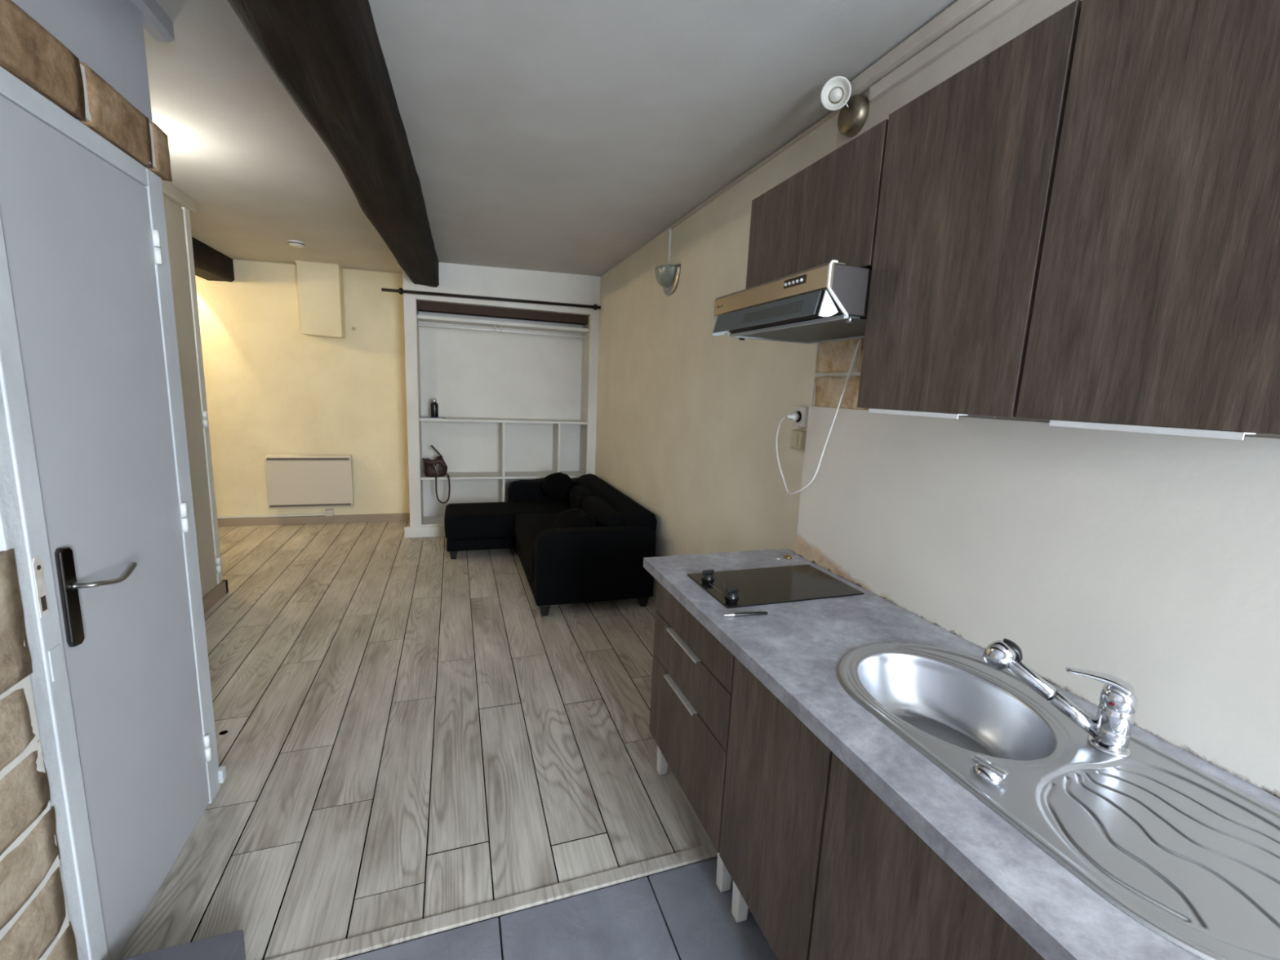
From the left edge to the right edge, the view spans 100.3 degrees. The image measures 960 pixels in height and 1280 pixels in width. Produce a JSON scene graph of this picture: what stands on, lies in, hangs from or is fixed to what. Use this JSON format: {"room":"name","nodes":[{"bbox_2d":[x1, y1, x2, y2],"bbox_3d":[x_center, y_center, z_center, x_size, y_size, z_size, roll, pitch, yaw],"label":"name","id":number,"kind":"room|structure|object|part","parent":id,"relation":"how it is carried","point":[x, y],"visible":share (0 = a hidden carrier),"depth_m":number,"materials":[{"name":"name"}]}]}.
{"room":"kitchen","nodes":[
{"label":"kitchen","id":0,"kind":"room"},
{"bbox_2d":[0,0,208,959],"bbox_3d":[-0.761,0.230,-0.389,0.141,2.610,4.492,-1,10,-19],"label":"wall","id":1,"kind":"structure","parent":0,"point":[87,58],"depth_m":1.08,"materials":[{"name":"stone"}]},
{"bbox_2d":[0,66,220,959],"bbox_3d":[-1.306,0.163,1.403,0.076,1.999,0.713,-1,10,-19],"label":"door","id":2,"kind":"structure","parent":1,"relation":"in","point":[91,380],"depth_m":1.29,"materials":[{"name":"paint"}]},
{"bbox_3d":[-1.210,0.215,1.079,0.002,0.123,0.023,-1,10,-19],"label":"strike plate","id":3,"kind":"part","parent":2,"relation":"part of","materials":[{"name":"paint"}]},
{"bbox_3d":[-1.222,0.383,1.119,0.004,0.068,0.036,-1,10,-19],"label":"plate","id":4,"kind":"part","parent":2,"relation":"part of","materials":[{"name":"paint"}]},
{"bbox_3d":[-1.240,0.255,1.162,0.012,0.227,0.040,-1,10,-19],"label":"handle plate","id":5,"kind":"part","parent":2,"relation":"part of","materials":[{"name":"black metal"}]},
{"bbox_3d":[-1.224,0.226,1.243,0.045,0.031,0.169,1,10,-6],"label":"lever","id":6,"kind":"part","parent":2,"relation":"part of","materials":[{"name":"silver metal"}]},
{"bbox_2d":[124,0,174,43],"bbox_3d":[-0.698,-0.956,-0.444,0.047,0.070,4.335,-1,10,-19],"label":"trim","id":7,"kind":"structure","parent":1,"relation":"attached to","point":[154,19],"depth_m":1.50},
{"bbox_2d":[119,929,245,959],"bbox_3d":[-0.557,1.452,-0.329,0.293,0.100,3.452,-1,10,-19],"label":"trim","id":8,"kind":"structure","parent":1,"relation":"attached to","point":[228,946],"depth_m":1.26,"materials":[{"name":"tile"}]},
{"bbox_2d":[217,765,226,783],"bbox_3d":[-1.485,1.043,1.890,0.027,0.048,0.033,-1,10,-19],"label":"trim","id":9,"kind":"structure","parent":1,"relation":"attached to","point":[222,775],"depth_m":1.88,"materials":[{"name":"paint"}]},
{"bbox_2d":[163,195,182,208],"bbox_3d":[-3.431,-0.419,2.760,1.732,2.610,0.605,-1,10,-19],"label":"wall","id":10,"kind":"structure","parent":0,"point":[165,197],"depth_m":2.98,"materials":[{"name":"paint"}]},
{"bbox_2d":[161,180,196,212],"bbox_3d":[-2.554,-1.574,2.872,0.045,0.075,0.640,-1,10,-19],"label":"trim","id":11,"kind":"structure","parent":10,"relation":"attached to","point":[170,190],"depth_m":2.98,"materials":[{"name":"paint"}]},
{"bbox_2d":[163,197,222,596],"bbox_3d":[-2.615,-0.427,3.082,0.047,2.310,0.538,-1,10,-19],"label":"door","id":12,"kind":"structure","parent":10,"relation":"in","point":[178,225],"depth_m":3.18,"materials":[{"name":"paint"}]},
{"bbox_3d":[-2.701,-0.468,3.298,0.025,2.310,0.066,-1,10,-19],"label":"frame","id":13,"kind":"part","parent":12,"relation":"part of","materials":[{"name":"white paint"}]},
{"bbox_2d":[202,579,228,614],"bbox_3d":[-3.192,0.768,3.078,1.160,0.085,0.635,-1,10,-19],"label":"baseboard","id":14,"kind":"structure","parent":10,"relation":"attached to","point":[217,593],"depth_m":3.37,"materials":[{"name":"paint"}]},
{"bbox_2d":[195,259,409,519],"bbox_3d":[-3.658,-0.812,5.030,3.000,2.610,0.150,-1,10,-19],"label":"wall","id":15,"kind":"structure","parent":0,"point":[273,388],"depth_m":5.09,"materials":[{"name":"beige paint"}]},
{"bbox_2d":[217,507,333,518],"bbox_3d":[-3.749,0.316,5.105,1.445,0.097,0.036,-1,10,-19],"label":"cable trunking","id":16,"kind":"object","parent":15,"relation":"attached to","point":[329,512],"visible":0.64,"depth_m":5.21,"materials":[{"name":"beige plastic"}]},
{"bbox_2d":[264,454,354,509],"bbox_3d":[-3.202,0.014,5.206,0.723,0.520,0.100,-1,10,-19],"label":"radiator","id":17,"kind":"object","parent":15,"relation":"attached to","point":[292,481],"visible":1,"depth_m":5.16,"materials":[{"name":"beige metal"}]},
{"bbox_2d":[266,457,348,460],"bbox_3d":[-3.179,-0.201,5.126,0.688,0.020,0.010,-1,10,-19],"label":"grille","id":18,"kind":"object","parent":17,"relation":"attached to","point":[267,459],"depth_m":5.12,"materials":[{"name":"grey metal"}]},
{"bbox_2d":[270,503,351,506],"bbox_3d":[-3.198,0.246,5.202,0.688,0.018,0.010,-1,10,-19],"label":"grille","id":19,"kind":"object","parent":17,"relation":"attached to","point":[271,504],"depth_m":5.20,"materials":[{"name":"grey metal"}]},
{"bbox_2d":[217,512,409,527],"bbox_3d":[-3.683,0.402,5.154,2.800,0.075,0.022,-1,10,-19],"label":"baseboard","id":20,"kind":"structure","parent":15,"relation":"attached to","point":[222,522],"depth_m":5.29,"materials":[{"name":"paint"}]},
{"bbox_2d":[118,520,777,959],"bbox_3d":[-1.596,1.168,1.620,5.677,0.081,8.450,-1,10,-19],"label":"floor","id":21,"kind":"structure","parent":0,"point":[404,735],"depth_m":2.03,"materials":[{"name":"beige wood"}]},
{"bbox_2d":[266,843,717,959],"bbox_3d":[-0.255,1.199,1.551,2.100,0.012,0.044,-1,10,-19],"label":"trim","id":22,"kind":"structure","parent":21,"relation":"on","point":[371,941],"depth_m":1.49,"materials":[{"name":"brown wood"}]},
{"bbox_2d":[444,473,657,616],"bbox_3d":[-0.824,0.396,4.270,1.409,0.628,1.953,-1,10,-19],"label":"sofa","id":23,"kind":"object","parent":21,"relation":"on","point":[604,562],"visible":0.88,"depth_m":3.60,"materials":[{"name":"black fabric"}]},
{"bbox_3d":[-1.547,0.616,4.433,0.066,0.079,0.066,-1,10,-19],"label":"leg","id":24,"kind":"part","parent":23,"relation":"part of","materials":[{"name":"black plastic"}]},
{"bbox_2d":[444,500,572,540],"bbox_3d":[-1.124,0.344,4.759,1.164,0.226,0.564,-1,10,-19],"label":"cushion","id":25,"kind":"object","parent":23,"relation":"on","point":[487,521],"depth_m":4.47,"materials":[{"name":"black fabric"}]},
{"bbox_2d":[515,512,560,577],"bbox_3d":[-0.593,0.462,4.069,0.622,0.214,1.136,-1,10,-19],"label":"seat cushion","id":26,"kind":"object","parent":23,"relation":"on","point":[527,526],"depth_m":4.03,"materials":[{"name":"black fabric"}]},
{"bbox_3d":[-0.878,0.244,5.197,0.790,0.480,0.140,-1,10,-19],"label":"armrest","id":27,"kind":"part","parent":23,"relation":"part of","materials":[{"name":"black fabric"}]},
{"bbox_3d":[-0.612,0.828,3.422,0.066,0.079,0.066,-1,10,-19],"label":"leg","id":28,"kind":"part","parent":23,"relation":"part of","materials":[{"name":"black plastic"}]},
{"bbox_2d":[542,470,573,500],"bbox_3d":[-0.764,0.053,4.970,0.289,0.279,0.296,-1,10,-19],"label":"cushion","id":29,"kind":"object","parent":23,"relation":"on","point":[557,485],"visible":0.93,"depth_m":4.86,"materials":[{"name":"black fabric"}]},
{"bbox_2d":[551,506,597,528],"bbox_3d":[-0.473,0.316,3.780,0.293,0.199,0.473,-1,10,-19],"label":"cushion","id":30,"kind":"object","parent":23,"relation":"on","point":[576,517],"visible":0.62,"depth_m":3.67,"materials":[{"name":"black fabric"}]},
{"bbox_2d":[568,484,595,508],"bbox_3d":[-0.493,0.186,4.651,0.195,0.240,0.525,-1,10,-19],"label":"cushion","id":31,"kind":"object","parent":23,"relation":"on","point":[577,493],"depth_m":4.57,"materials":[{"name":"black fabric"}]},
{"bbox_3d":[-0.290,0.554,3.511,0.790,0.480,0.140,-1,10,-19],"label":"armrest","id":32,"kind":"part","parent":23,"relation":"part of","materials":[{"name":"black fabric"}]},
{"bbox_2d":[582,496,623,526],"bbox_3d":[-0.284,0.296,4.051,0.194,0.240,0.815,-1,10,-19],"label":"cushion","id":33,"kind":"object","parent":23,"relation":"on","point":[606,511],"depth_m":3.92,"materials":[{"name":"black fabric"}]},
{"bbox_3d":[-0.295,0.337,4.444,0.295,0.524,1.655,-1,10,-19],"label":"backrest","id":34,"kind":"part","parent":23,"relation":"part of","materials":[{"name":"black fabric"}]},
{"bbox_3d":[0.021,0.819,3.641,0.066,0.079,0.066,-1,10,-19],"label":"leg","id":35,"kind":"part","parent":23,"relation":"part of","materials":[{"name":"black plastic"}]},
{"bbox_2d":[648,581,734,892],"bbox_3d":[0.409,0.779,1.837,0.606,0.791,0.576,-1,10,-19],"label":"base cabinet","id":36,"kind":"object","parent":21,"relation":"on","point":[693,672],"visible":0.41,"depth_m":1.66,"materials":[{"name":"brown wood"}]},
{"bbox_3d":[0.134,0.697,1.746,0.028,0.007,0.233,-1,10,-19],"label":"handle","id":37,"kind":"part","parent":36,"relation":"part of","materials":[{"name":"silver metal"}]},
{"bbox_3d":[0.141,0.527,1.717,0.028,0.007,0.233,-1,10,-19],"label":"handle","id":38,"kind":"part","parent":36,"relation":"part of","materials":[{"name":"silver metal"}]},
{"bbox_3d":[0.143,0.854,1.758,0.018,0.316,0.574,-1,10,-19],"label":"drawer","id":39,"kind":"part","parent":36,"relation":"part of","materials":[{"name":"brown wood"}]},
{"bbox_3d":[0.154,0.611,1.717,0.018,0.167,0.574,-1,10,-19],"label":"drawer","id":40,"kind":"part","parent":36,"relation":"part of","materials":[{"name":"brown wood"}]},
{"bbox_3d":[0.161,0.461,1.692,0.018,0.128,0.574,-1,10,-19],"label":"drawer","id":41,"kind":"part","parent":36,"relation":"part of","materials":[{"name":"brown wood"}]},
{"bbox_2d":[719,656,832,959],"bbox_3d":[0.574,0.862,1.388,0.590,0.791,0.386,-1,10,-19],"label":"base cabinet","id":42,"kind":"object","parent":21,"relation":"on","point":[778,770],"visible":0.34,"depth_m":1.25,"materials":[{"name":"brown wood"}]},
{"bbox_2d":[808,752,1044,959],"bbox_3d":[0.750,0.955,0.884,0.590,0.791,0.688,-1,10,-19],"label":"base cabinet","id":43,"kind":"object","parent":21,"relation":"on","point":[883,893],"visible":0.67,"depth_m":0.92,"materials":[{"name":"brown wood"}]},
{"bbox_2d":[643,548,1279,959],"bbox_3d":[0.598,0.452,1.296,0.632,0.046,1.768,-1,10,-19],"label":"countertop","id":44,"kind":"structure","parent":43,"relation":"on","point":[795,650],"depth_m":0.97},
{"bbox_2d":[724,611,768,616],"bbox_3d":[0.303,0.383,1.521,0.133,0.009,0.016,0,10,-12],"label":"pen","id":45,"kind":"object","parent":44,"relation":"on","point":[758,613],"visible":1,"depth_m":1.52,"materials":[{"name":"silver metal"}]},
{"bbox_2d":[687,564,864,608],"bbox_3d":[0.445,0.331,1.781,0.497,0.038,0.292,-1,10,-19],"label":"cooktop","id":46,"kind":"object","parent":44,"relation":"in","point":[735,588],"visible":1,"depth_m":1.76,"materials":[{"name":"black glass"}]},
{"bbox_3d":[0.228,0.322,1.791,0.046,0.022,0.046,-1,10,-19],"label":"control knob","id":47,"kind":"part","parent":46,"relation":"part of","materials":[{"name":"black plastic"}]},
{"bbox_3d":[0.282,0.350,1.638,0.046,0.022,0.046,-1,10,-19],"label":"control knob","id":48,"kind":"part","parent":46,"relation":"part of","materials":[{"name":"black plastic"}]},
{"bbox_3d":[0.576,0.300,2.084,0.032,0.010,0.032,-1,10,-19],"label":"brass cap","id":49,"kind":"part","parent":44,"relation":"part of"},
{"bbox_2d":[836,643,1279,959],"bbox_3d":[0.737,0.563,0.990,0.455,0.168,0.860,-1,10,-19],"label":"sink","id":50,"kind":"object","parent":44,"relation":"in","point":[1190,856],"visible":0.93,"depth_m":0.87,"materials":[{"name":"silver metal"}]},
{"bbox_3d":[0.598,0.496,0.915,0.048,0.016,0.048,-1,10,-19],"label":"waste knob","id":51,"kind":"part","parent":50,"relation":"part of","materials":[{"name":"silver metal"}]},
{"bbox_2d":[982,638,1137,758],"bbox_3d":[0.805,0.412,1.037,0.248,0.158,0.064,8,11,31],"label":"mixer tap","id":52,"kind":"object","parent":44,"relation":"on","point":[1110,732],"visible":1,"depth_m":1.00,"materials":[{"name":"silver metal"}]},
{"bbox_3d":[0.769,0.388,1.061,0.096,0.074,0.029,8,11,32],"label":"spray handle","id":53,"kind":"part","parent":52,"relation":"part of","materials":[{"name":"silver metal"}]},
{"bbox_3d":[0.836,0.449,1.026,0.091,0.071,0.028,8,11,32],"label":"spout","id":54,"kind":"part","parent":52,"relation":"part of","materials":[{"name":"silver metal"}]},
{"bbox_3d":[0.855,0.376,0.992,0.100,0.026,0.045,6,10,21],"label":"lever","id":55,"kind":"part","parent":52,"relation":"part of","materials":[{"name":"silver metal"}]},
{"bbox_2d":[402,262,600,526],"bbox_3d":[-1.370,-0.797,5.391,1.761,2.560,0.707,-1,10,-19],"label":"wall","id":56,"kind":"structure","parent":0,"point":[469,373],"depth_m":5.25,"materials":[{"name":"white paint"}]},
{"bbox_2d":[404,525,444,537],"bbox_3d":[-1.335,0.475,5.247,1.794,0.104,0.023,-1,10,-19],"label":"baseboard","id":57,"kind":"structure","parent":56,"relation":"attached to","point":[428,531],"depth_m":5.00,"materials":[{"name":"white paint"}]},
{"bbox_2d":[381,288,600,310],"bbox_3d":[-1.288,-1.638,4.842,1.908,0.076,0.080,-1,10,-19],"label":"curtain rod","id":58,"kind":"object","parent":56,"relation":"attached to","point":[400,291],"visible":1,"depth_m":4.79,"materials":[{"name":"black metal"}]},
{"bbox_2d":[417,315,588,502],"bbox_3d":[-1.318,-0.558,5.255,1.559,1.902,0.313,-1,10,-19],"label":"shelving","id":59,"kind":"object","parent":56,"relation":"attached to","point":[502,475],"visible":0.77,"depth_m":5.18,"materials":[{"name":"white paint"}]},
{"bbox_2d":[419,416,444,418],"bbox_3d":[-1.924,-0.578,4.953,0.211,0.008,0.138,-1,10,-19],"label":"tablet","id":60,"kind":"object","parent":59,"relation":"on","point":[424,417],"visible":1,"depth_m":4.91,"materials":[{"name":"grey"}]},
{"bbox_2d":[431,398,438,417],"bbox_3d":[-1.901,-0.669,4.943,0.066,0.176,0.066,-1,10,-19],"label":"bottle","id":61,"kind":"object","parent":60,"relation":"on","point":[434,406],"visible":1,"depth_m":4.92,"materials":[{"name":"black"}]},
{"bbox_2d":[422,444,450,503],"bbox_3d":[-1.920,-0.061,5.040,0.246,0.543,0.209,-1,10,-19],"label":"handbag","id":62,"kind":"object","parent":59,"relation":"on","point":[437,467],"visible":1,"depth_m":4.99,"materials":[{"name":"brown leather"}]},
{"bbox_3d":[-1.906,-0.268,5.015,0.109,0.125,0.018,-3,11,-31],"label":"handle","id":63,"kind":"part","parent":62,"relation":"part of","materials":[{"name":"brown leather"}]},
{"bbox_3d":[-1.341,-0.048,5.341,1.559,0.022,0.313,-1,10,-19],"label":"shelf","id":64,"kind":"part","parent":59,"relation":"part of","materials":[{"name":"white paint"}]},
{"bbox_3d":[-1.271,-1.416,5.082,1.556,0.022,0.022,-1,10,-19],"label":"hanging rail","id":65,"kind":"part","parent":59,"relation":"part of","materials":[{"name":"white"}]},
{"bbox_3d":[-1.284,-1.483,5.117,1.559,0.030,0.275,-1,10,-19],"label":"shelf","id":66,"kind":"part","parent":59,"relation":"part of","materials":[{"name":"white paint"}]},
{"bbox_3d":[-1.317,-0.585,5.250,1.559,0.023,0.313,-1,10,-19],"label":"shelf","id":67,"kind":"part","parent":59,"relation":"part of","materials":[{"name":"white paint"}]},
{"bbox_2d":[143,0,957,276],"bbox_3d":[-1.405,-1.344,1.251,4.800,0.217,8.500,-1,10,-19],"label":"ceiling","id":68,"kind":"structure","parent":0,"point":[563,136],"depth_m":2.07,"materials":[{"name":"paint"}]},
{"bbox_2d":[191,236,234,282],"bbox_3d":[-3.423,-1.700,3.860,0.234,0.212,1.875,-1,10,-19],"label":"ceiling beam","id":69,"kind":"structure","parent":68,"relation":"attached to","point":[211,264],"depth_m":4.38,"materials":[{"name":"brown wood"}]},
{"bbox_2d":[287,240,304,248],"bbox_3d":[-2.622,-1.798,4.076,0.110,0.036,0.110,-1,10,-19],"label":"smoke detector","id":70,"kind":"object","parent":68,"relation":"attached to","point":[294,243],"visible":1,"depth_m":4.04,"materials":[{"name":"white plastic"}]},
{"bbox_2d":[295,260,346,338],"bbox_3d":[-2.941,-1.657,4.938,0.338,0.652,0.194,-1,10,-19],"label":"wall box","id":71,"kind":"object","parent":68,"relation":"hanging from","point":[320,285],"visible":1,"depth_m":4.85,"materials":[{"name":"beige paint"}]},
{"bbox_2d":[232,0,439,286],"bbox_3d":[-0.746,-1.156,1.166,0.356,0.225,7.446,0,10,-17],"label":"ceiling beam","id":72,"kind":"structure","parent":68,"relation":"attached to","point":[327,54],"depth_m":1.64,"materials":[{"name":"brown wood"}]},
{"bbox_2d":[594,111,839,595],"bbox_3d":[0.072,-0.495,4.128,0.150,2.610,4.298,-1,10,-19],"label":"wall","id":73,"kind":"structure","parent":0,"point":[688,419],"depth_m":3.06,"materials":[{"name":"beige paint"}]},
{"bbox_2d":[654,263,680,295],"bbox_3d":[0.151,-1.291,3.470,0.106,0.166,0.307,-1,10,-19],"label":"wall sconce","id":74,"kind":"object","parent":73,"relation":"attached to","point":[667,276],"visible":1,"depth_m":3.40,"materials":[{"name":"grey metal"}]},
{"bbox_3d":[0.146,-1.314,3.464,0.094,0.120,0.223,-1,10,-19],"label":"lamp shade","id":75,"kind":"part","parent":74,"relation":"part of","materials":[{"name":"clear glass"}]},
{"bbox_3d":[0.190,-1.292,3.483,0.023,0.166,0.307,-1,10,-19],"label":"plate","id":76,"kind":"part","parent":74,"relation":"part of","materials":[{"name":"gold metal"}]},
{"bbox_2d":[666,227,671,264],"bbox_3d":[0.191,-1.512,3.495,0.012,0.254,0.016,-1,10,-19],"label":"conduit","id":77,"kind":"object","parent":73,"relation":"attached to","point":[669,229],"visible":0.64,"depth_m":3.49,"materials":[{"name":"white plastic"}]},
{"bbox_2d":[670,109,839,229],"bbox_3d":[0.468,-1.489,2.698,0.010,0.010,1.686,-1,10,-19],"label":"conduit","id":78,"kind":"object","parent":73,"relation":"attached to","point":[836,112],"visible":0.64,"depth_m":2.41,"materials":[{"name":"paint"}]},
{"bbox_2d":[790,429,806,449],"bbox_3d":[0.648,-0.165,2.189,0.038,0.077,0.072,-1,10,-19],"label":"light switch","id":79,"kind":"object","parent":73,"relation":"attached to","point":[797,441],"visible":0.93,"depth_m":2.16,"materials":[{"name":"beige plastic"}]},
{"bbox_2d":[791,405,808,427],"bbox_3d":[0.656,-0.257,2.168,0.034,0.082,0.084,-1,10,-19],"label":"wall socket","id":80,"kind":"object","parent":73,"relation":"attached to","point":[802,411],"visible":0.76,"depth_m":2.14,"materials":[{"name":"white plastic"}]},
{"bbox_2d":[811,0,1279,438],"bbox_3d":[1.412,0.229,0.186,0.215,2.610,4.152,-1,10,-19],"label":"wall","id":81,"kind":"structure","parent":0,"point":[833,359],"depth_m":1.59,"materials":[{"name":"paint"}]},
{"bbox_2d":[711,259,871,343],"bbox_3d":[0.555,-0.531,1.690,0.425,0.141,0.632,-1,10,-19],"label":"extractor hood","id":82,"kind":"object","parent":81,"relation":"attached to","point":[827,302],"visible":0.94,"depth_m":1.52,"materials":[{"name":"grey"}]},
{"bbox_3d":[0.389,-0.565,1.626,0.046,0.062,0.627,-1,10,-19],"label":"panel","id":83,"kind":"part","parent":82,"relation":"part of","materials":[{"name":"silver metal"}]},
{"bbox_3d":[0.423,-0.541,1.458,0.002,0.022,0.100,-1,10,-19],"label":"button plate","id":84,"kind":"part","parent":82,"relation":"part of","materials":[{"name":"silver metal"}]},
{"bbox_3d":[0.588,-0.475,1.716,0.347,0.010,0.614,-1,10,-19],"label":"filter frame","id":85,"kind":"part","parent":82,"relation":"part of","materials":[{"name":"grey metal"}]},
{"bbox_2d":[775,337,861,494],"bbox_3d":[0.649,-0.215,2.022,0.048,0.589,0.472,0,10,-15],"label":"power cord","id":86,"kind":"object","parent":82,"relation":"hanging from","point":[794,415],"visible":1,"depth_m":1.97,"materials":[{"name":"white plastic"}]},
{"bbox_3d":[0.550,-0.422,1.404,0.018,0.016,0.018,-1,10,-19],"label":"lamp knob","id":87,"kind":"part","parent":82,"relation":"part of","materials":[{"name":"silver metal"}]},
{"bbox_2d":[745,119,888,288],"bbox_3d":[0.623,-0.771,1.672,0.279,0.339,0.631,-1,10,-19],"label":"upper cabinet","id":88,"kind":"object","parent":81,"relation":"attached to","point":[827,211],"visible":0.55,"depth_m":1.53,"materials":[{"name":"brown wood"}]},
{"bbox_2d":[820,75,869,137],"bbox_3d":[0.666,-1.241,1.783,0.146,0.147,0.120,-1,10,-19],"label":"spotlight","id":89,"kind":"object","parent":81,"relation":"attached to","point":[835,95],"visible":1,"depth_m":1.76,"materials":[{"name":"silver metal"}]},
{"bbox_3d":[0.647,-1.270,1.762,0.034,0.039,0.034,-1,10,-19],"label":"bulb","id":90,"kind":"part","parent":89,"relation":"part of","materials":[{"name":"white glass"}]},
{"bbox_2d":[840,0,993,109],"bbox_3d":[1.328,-0.987,0.042,0.040,0.040,3.935,-1,10,-19],"label":"pipe","id":91,"kind":"object","parent":81,"relation":"attached to","point":[960,11],"visible":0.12,"depth_m":1.53,"materials":[{"name":"paint"}]},
{"bbox_2d":[868,0,1023,101],"bbox_3d":[1.363,-0.928,-0.021,0.016,0.040,3.775,-1,10,-19],"label":"trunking","id":92,"kind":"object","parent":81,"relation":"attached to","point":[994,9],"visible":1,"depth_m":1.47,"materials":[{"name":"paint"}]},
{"bbox_2d":[857,0,1082,418],"bbox_3d":[0.782,-0.500,1.203,0.291,0.715,0.424,-1,10,-19],"label":"upper cabinet","id":93,"kind":"object","parent":81,"relation":"attached to","point":[970,163],"visible":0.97,"depth_m":1.10,"materials":[{"name":"brown wood"}]},
{"bbox_3d":[0.635,-0.155,1.241,0.028,0.010,0.257,-1,10,-19],"label":"handle","id":94,"kind":"part","parent":93,"relation":"part of","materials":[{"name":"white metal"}]},
{"bbox_2d":[795,406,1279,798],"bbox_3d":[0.958,0.173,1.196,0.016,0.588,1.944,-1,10,-19],"label":"backsplash","id":95,"kind":"structure","parent":81,"relation":"attached to","point":[1148,562],"depth_m":1.15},
{"bbox_2d":[1015,0,1279,439],"bbox_3d":[0.918,-0.428,0.815,0.291,0.715,0.398,-1,10,-19],"label":"upper cabinet","id":96,"kind":"object","parent":81,"relation":"attached to","point":[1156,309],"visible":1,"depth_m":0.80,"materials":[{"name":"brown wood"}]},
{"bbox_3d":[0.777,-0.080,0.833,0.028,0.010,0.249,-1,10,-19],"label":"handle","id":97,"kind":"part","parent":96,"relation":"part of","materials":[{"name":"white metal"}]}
]}

